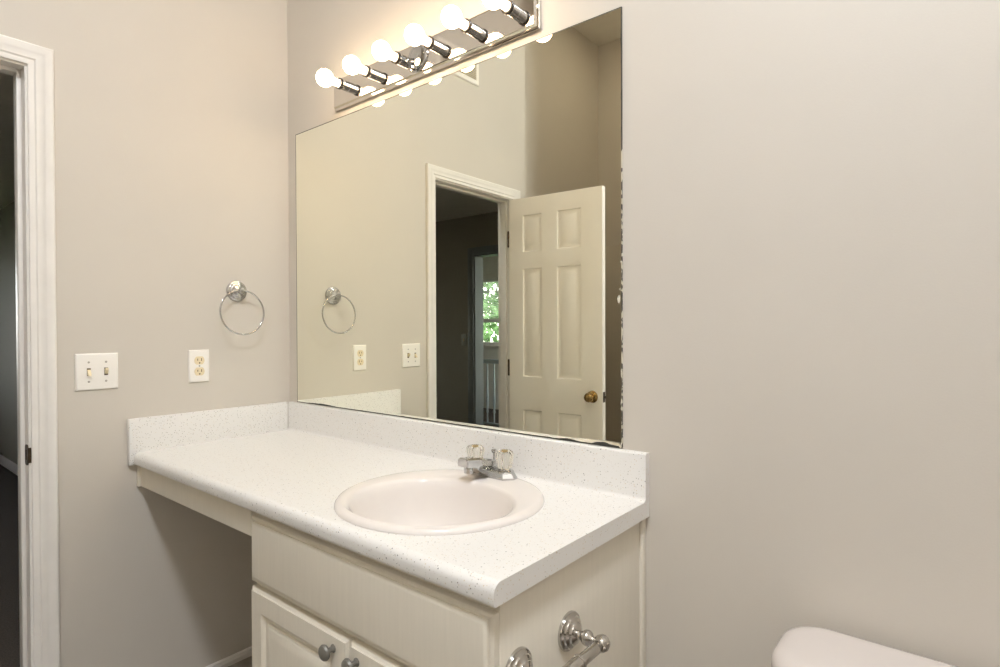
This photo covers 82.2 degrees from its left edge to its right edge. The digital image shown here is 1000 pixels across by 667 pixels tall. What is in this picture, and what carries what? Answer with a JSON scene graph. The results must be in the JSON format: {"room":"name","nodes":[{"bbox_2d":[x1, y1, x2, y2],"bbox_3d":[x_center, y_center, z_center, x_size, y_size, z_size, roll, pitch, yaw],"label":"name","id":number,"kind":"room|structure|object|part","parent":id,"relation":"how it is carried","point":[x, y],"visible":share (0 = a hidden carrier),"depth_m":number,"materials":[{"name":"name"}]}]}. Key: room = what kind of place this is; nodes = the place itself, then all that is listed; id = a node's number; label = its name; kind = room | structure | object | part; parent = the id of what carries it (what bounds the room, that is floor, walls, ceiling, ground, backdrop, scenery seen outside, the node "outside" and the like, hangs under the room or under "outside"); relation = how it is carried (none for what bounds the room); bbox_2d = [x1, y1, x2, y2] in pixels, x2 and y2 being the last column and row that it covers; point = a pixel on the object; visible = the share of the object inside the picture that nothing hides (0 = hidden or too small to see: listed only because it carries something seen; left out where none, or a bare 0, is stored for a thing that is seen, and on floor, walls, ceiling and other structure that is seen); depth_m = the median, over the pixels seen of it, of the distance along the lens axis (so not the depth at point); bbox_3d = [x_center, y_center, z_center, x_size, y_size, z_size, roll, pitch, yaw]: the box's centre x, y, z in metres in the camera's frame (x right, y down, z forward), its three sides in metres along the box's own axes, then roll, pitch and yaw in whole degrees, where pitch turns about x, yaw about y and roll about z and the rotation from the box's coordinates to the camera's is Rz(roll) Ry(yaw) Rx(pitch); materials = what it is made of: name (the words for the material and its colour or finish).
{"room":"bathroom","nodes":[
{"label":"bathroom","id":0,"kind":"room"},
{"bbox_2d":[0,73,14,208],"bbox_3d":[-5.292,-1.156,2.276,6.350,0.100,5.850,0,1,39],"label":"ceiling","id":1,"kind":"structure","parent":0,"point":[7,189],"depth_m":3.36,"materials":[{"name":"paint"}]},
{"bbox_2d":[0,201,17,464],"bbox_3d":[-3.450,0.040,4.422,6.495,2.345,0.120,0,1,39],"label":"wall","id":2,"kind":"structure","parent":0,"point":[8,363],"depth_m":5.11,"materials":[{"name":"paint"}]},
{"bbox_2d":[0,454,17,475],"bbox_3d":[-3.462,1.173,4.358,6.365,0.080,0.014,0,1,39],"label":"baseboard","id":3,"kind":"structure","parent":2,"relation":"attached to","point":[4,461],"depth_m":5.08,"materials":[{"name":"white paint"}]},
{"bbox_2d":[0,464,251,666],"bbox_3d":[-4.173,1.306,1.114,9.570,0.120,6.320,0,1,39],"label":"floor","id":4,"kind":"structure","parent":0,"point":[9,538],"depth_m":2.90,"materials":[{"name":"carpet"}]},
{"bbox_2d":[137,465,645,666],"bbox_3d":[-0.435,0.828,1.604,1.534,0.802,0.581,0,1,39],"label":"vanity cabinet","id":5,"kind":"object","parent":4,"relation":"on","point":[317,602],"visible":0.74,"depth_m":1.18,"materials":[{"name":"wood"}]},
{"bbox_3d":[-0.459,0.886,1.302,0.398,0.521,0.018,0,1,39],"label":"door","id":6,"kind":"part","parent":5,"relation":"part of","materials":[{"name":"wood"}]},
{"bbox_3d":[-0.357,0.657,1.184,0.033,0.033,0.032,0,1,39],"label":"knob","id":7,"kind":"part","parent":5,"relation":"part of","materials":[{"name":"grey metal"}]},
{"bbox_3d":[-0.296,0.657,1.134,0.033,0.033,0.032,0,1,39],"label":"knob","id":8,"kind":"part","parent":5,"relation":"part of","materials":[{"name":"grey metal"}]},
{"bbox_3d":[-0.311,0.533,1.175,0.785,0.162,0.021,0,1,39],"label":"drawer","id":9,"kind":"part","parent":5,"relation":"part of","materials":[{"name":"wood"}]},
{"bbox_3d":[-0.297,0.786,1.192,0.753,0.712,0.018,0,1,39],"label":"frame","id":10,"kind":"part","parent":5,"relation":"part of","materials":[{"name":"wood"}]},
{"bbox_3d":[-0.153,0.887,1.052,0.383,0.521,0.018,0,1,39],"label":"door","id":11,"kind":"part","parent":5,"relation":"part of","materials":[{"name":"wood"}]},
{"bbox_2d":[127,401,648,607],"bbox_3d":[-0.432,0.353,1.599,1.543,0.151,0.578,0,1,39],"label":"countertop","id":12,"kind":"structure","parent":5,"relation":"on","point":[288,463],"depth_m":1.48,"materials":[{"name":"laminate"}]},
{"bbox_2d":[334,469,543,535],"bbox_3d":[-0.140,0.473,1.355,0.492,0.192,0.482,0,1,39],"label":"sink","id":13,"kind":"object","parent":12,"relation":"in","point":[436,501],"visible":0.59,"depth_m":1.44,"materials":[{"name":"ceramic"}]},
{"bbox_2d":[458,444,516,480],"bbox_3d":[-0.052,0.340,1.497,0.174,0.074,0.134,0,1,39],"label":"faucet","id":14,"kind":"object","parent":12,"relation":"on","point":[474,463],"visible":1,"depth_m":1.48,"materials":[{"name":"silver metal"}]},
{"bbox_3d":[-0.067,0.327,1.560,0.050,0.050,0.048,0,1,39],"label":"handle knob","id":15,"kind":"part","parent":14,"relation":"part of","materials":[{"name":"clear plastic"}]},
{"bbox_3d":[-0.055,0.343,1.494,0.043,0.058,0.126,0,1,39],"label":"spout","id":16,"kind":"part","parent":14,"relation":"part of","materials":[{"name":"silver metal"}]},
{"bbox_3d":[-0.016,0.333,1.542,0.015,0.046,0.015,0,1,39],"label":"lift rod","id":17,"kind":"part","parent":14,"relation":"part of","materials":[{"name":"silver metal"}]},
{"bbox_3d":[0.012,0.356,1.496,0.052,0.011,0.052,0,1,39],"label":"handle stem","id":18,"kind":"part","parent":14,"relation":"part of","materials":[{"name":"silver metal"}]},
{"bbox_3d":[0.012,0.327,1.495,0.050,0.050,0.048,0,1,39],"label":"handle knob","id":19,"kind":"part","parent":14,"relation":"part of","materials":[{"name":"clear plastic"}]},
{"bbox_2d":[506,610,609,666],"bbox_3d":[0.113,0.567,1.003,0.088,0.073,0.233,0,1,39],"label":"paper holder","id":20,"kind":"object","parent":5,"relation":"attached to","point":[570,632],"visible":1,"depth_m":1.04,"materials":[{"name":"silver metal"}]},
{"bbox_3d":[0.054,0.568,0.949,0.064,0.073,0.073,0,1,39],"label":"post","id":21,"kind":"part","parent":20,"relation":"part of","materials":[{"name":"silver metal"}]},
{"bbox_3d":[0.155,0.567,1.073,0.064,0.073,0.073,0,1,39],"label":"post","id":22,"kind":"part","parent":20,"relation":"part of","materials":[{"name":"silver metal"}]},
{"bbox_3d":[0.157,0.830,1.140,0.016,0.802,0.512,0,1,39],"label":"panel","id":23,"kind":"part","parent":5,"relation":"part of","materials":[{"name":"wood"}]},
{"bbox_2d":[771,626,957,666],"bbox_3d":[0.535,0.894,0.701,0.489,0.679,0.718,0,1,39],"label":"toilet","id":24,"kind":"object","parent":4,"relation":"on","point":[804,646],"visible":1,"depth_m":0.99,"materials":[{"name":"ceramic"}]},
{"bbox_2d":[0,0,289,666],"bbox_3d":[-1.818,-0.504,1.286,0.213,3.480,2.800,0,1,39],"label":"wall","id":25,"kind":"structure","parent":0,"point":[171,116],"depth_m":1.93,"materials":[{"name":"paint"}]},
{"bbox_2d":[0,65,27,666],"bbox_3d":[-1.620,0.231,1.457,0.038,2.005,0.638,0,1,39],"label":"trim","id":26,"kind":"structure","parent":25,"relation":"attached to","point":[16,74],"depth_m":1.69,"materials":[{"name":"white paint"}]},
{"bbox_2d":[25,444,31,464],"bbox_3d":[-1.382,0.355,1.679,0.035,0.060,0.008,0,1,39],"label":"strike plate","id":27,"kind":"object","parent":25,"relation":"attached to","point":[27,449],"visible":1,"depth_m":1.67,"materials":[{"name":"metal"}]},
{"bbox_2d":[0,34,59,666],"bbox_3d":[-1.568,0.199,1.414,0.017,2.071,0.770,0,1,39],"label":"trim","id":28,"kind":"structure","parent":25,"relation":"attached to","point":[39,60],"depth_m":1.68,"materials":[{"name":"white paint"}]},
{"bbox_2d":[75,353,117,390],"bbox_3d":[-1.258,0.119,1.792,0.019,0.114,0.114,0,1,39],"label":"light switch","id":29,"kind":"object","parent":25,"relation":"attached to","point":[94,371],"visible":1,"depth_m":1.79,"materials":[{"name":"white plastic"}]},
{"bbox_2d":[188,349,208,382],"bbox_3d":[-1.067,0.115,2.033,0.008,0.114,0.070,0,1,39],"label":"power outlet","id":30,"kind":"object","parent":25,"relation":"attached to","point":[198,360],"visible":1,"depth_m":2.03,"materials":[{"name":"white plastic"}]},
{"bbox_2d":[194,356,204,364],"bbox_3d":[-1.066,0.096,2.031,0.002,0.028,0.034,0,1,39],"label":"receptacle","id":31,"kind":"object","parent":30,"relation":"attached to","point":[198,360],"depth_m":2.03,"materials":[{"name":"beige plastic"}]},
{"bbox_2d":[194,367,204,375],"bbox_3d":[-1.065,0.135,2.032,0.002,0.028,0.034,0,1,39],"label":"receptacle","id":32,"kind":"object","parent":30,"relation":"attached to","point":[198,371],"depth_m":2.03,"materials":[{"name":"beige plastic"}]},
{"bbox_2d":[206,646,251,666],"bbox_3d":[-1.079,1.212,2.022,0.012,0.030,0.758,0,1,39],"label":"baseboard","id":33,"kind":"structure","parent":25,"relation":"attached to","point":[232,659],"depth_m":2.13,"materials":[{"name":"white paint"}]},
{"bbox_2d":[219,281,264,334],"bbox_3d":[-0.963,-0.095,2.123,0.055,0.203,0.169,0,1,39],"label":"towel ring","id":34,"kind":"object","parent":25,"relation":"attached to","point":[236,291],"visible":1,"depth_m":2.12,"materials":[{"name":"silver metal"}]},
{"bbox_2d":[287,0,999,666],"bbox_3d":[0.297,-0.513,1.443,3.075,3.480,0.120,0,1,39],"label":"wall","id":35,"kind":"structure","parent":0,"point":[811,188],"depth_m":1.13,"materials":[{"name":"paint"}]},
{"bbox_2d":[316,0,541,111],"bbox_3d":[-0.288,-0.860,1.747,0.911,0.110,0.143,0,1,39],"label":"vanity light bar","id":36,"kind":"object","parent":35,"relation":"attached to","point":[505,21],"visible":1,"depth_m":1.71,"materials":[{"name":"silver metal"}]},
{"bbox_2d":[316,69,350,91],"bbox_3d":[-0.572,-0.866,1.966,0.058,0.058,0.123,0,1,39],"label":"bulb","id":37,"kind":"object","parent":36,"relation":"attached to","point":[324,77],"depth_m":1.94,"materials":[{"name":"white glass"}]},
{"bbox_2d":[342,55,378,80],"bbox_3d":[-0.457,-0.865,1.872,0.058,0.058,0.123,0,1,39],"label":"bulb","id":38,"kind":"object","parent":36,"relation":"attached to","point":[351,64],"depth_m":1.85,"materials":[{"name":"white glass"}]},
{"bbox_2d":[372,40,407,67],"bbox_3d":[-0.342,-0.865,1.778,0.058,0.058,0.123,0,1,39],"label":"bulb","id":39,"kind":"object","parent":36,"relation":"attached to","point":[381,50],"depth_m":1.75,"materials":[{"name":"white glass"}]},
{"bbox_2d":[404,24,441,52],"bbox_3d":[-0.227,-0.864,1.683,0.058,0.058,0.123,0,1,39],"label":"bulb","id":40,"kind":"object","parent":36,"relation":"attached to","point":[414,34],"depth_m":1.66,"materials":[{"name":"white glass"}]},
{"bbox_2d":[441,5,478,36],"bbox_3d":[-0.111,-0.864,1.589,0.058,0.058,0.123,0,1,39],"label":"bulb","id":41,"kind":"object","parent":36,"relation":"attached to","point":[451,16],"depth_m":1.56,"materials":[{"name":"white glass"}]},
{"bbox_2d":[483,0,520,19],"bbox_3d":[0.004,-0.863,1.495,0.058,0.058,0.123,0,1,39],"label":"bulb","id":42,"kind":"object","parent":36,"relation":"attached to","point":[511,9],"depth_m":1.51,"materials":[{"name":"white glass"}]},
{"bbox_2d":[295,7,622,447],"bbox_3d":[-0.255,-0.254,1.816,1.413,1.053,0.005,0,1,39],"label":"wall mirror","id":43,"kind":"object","parent":35,"relation":"attached to","point":[459,234],"visible":1,"depth_m":1.65,"materials":[{"name":"grey mirror"}]}
]}

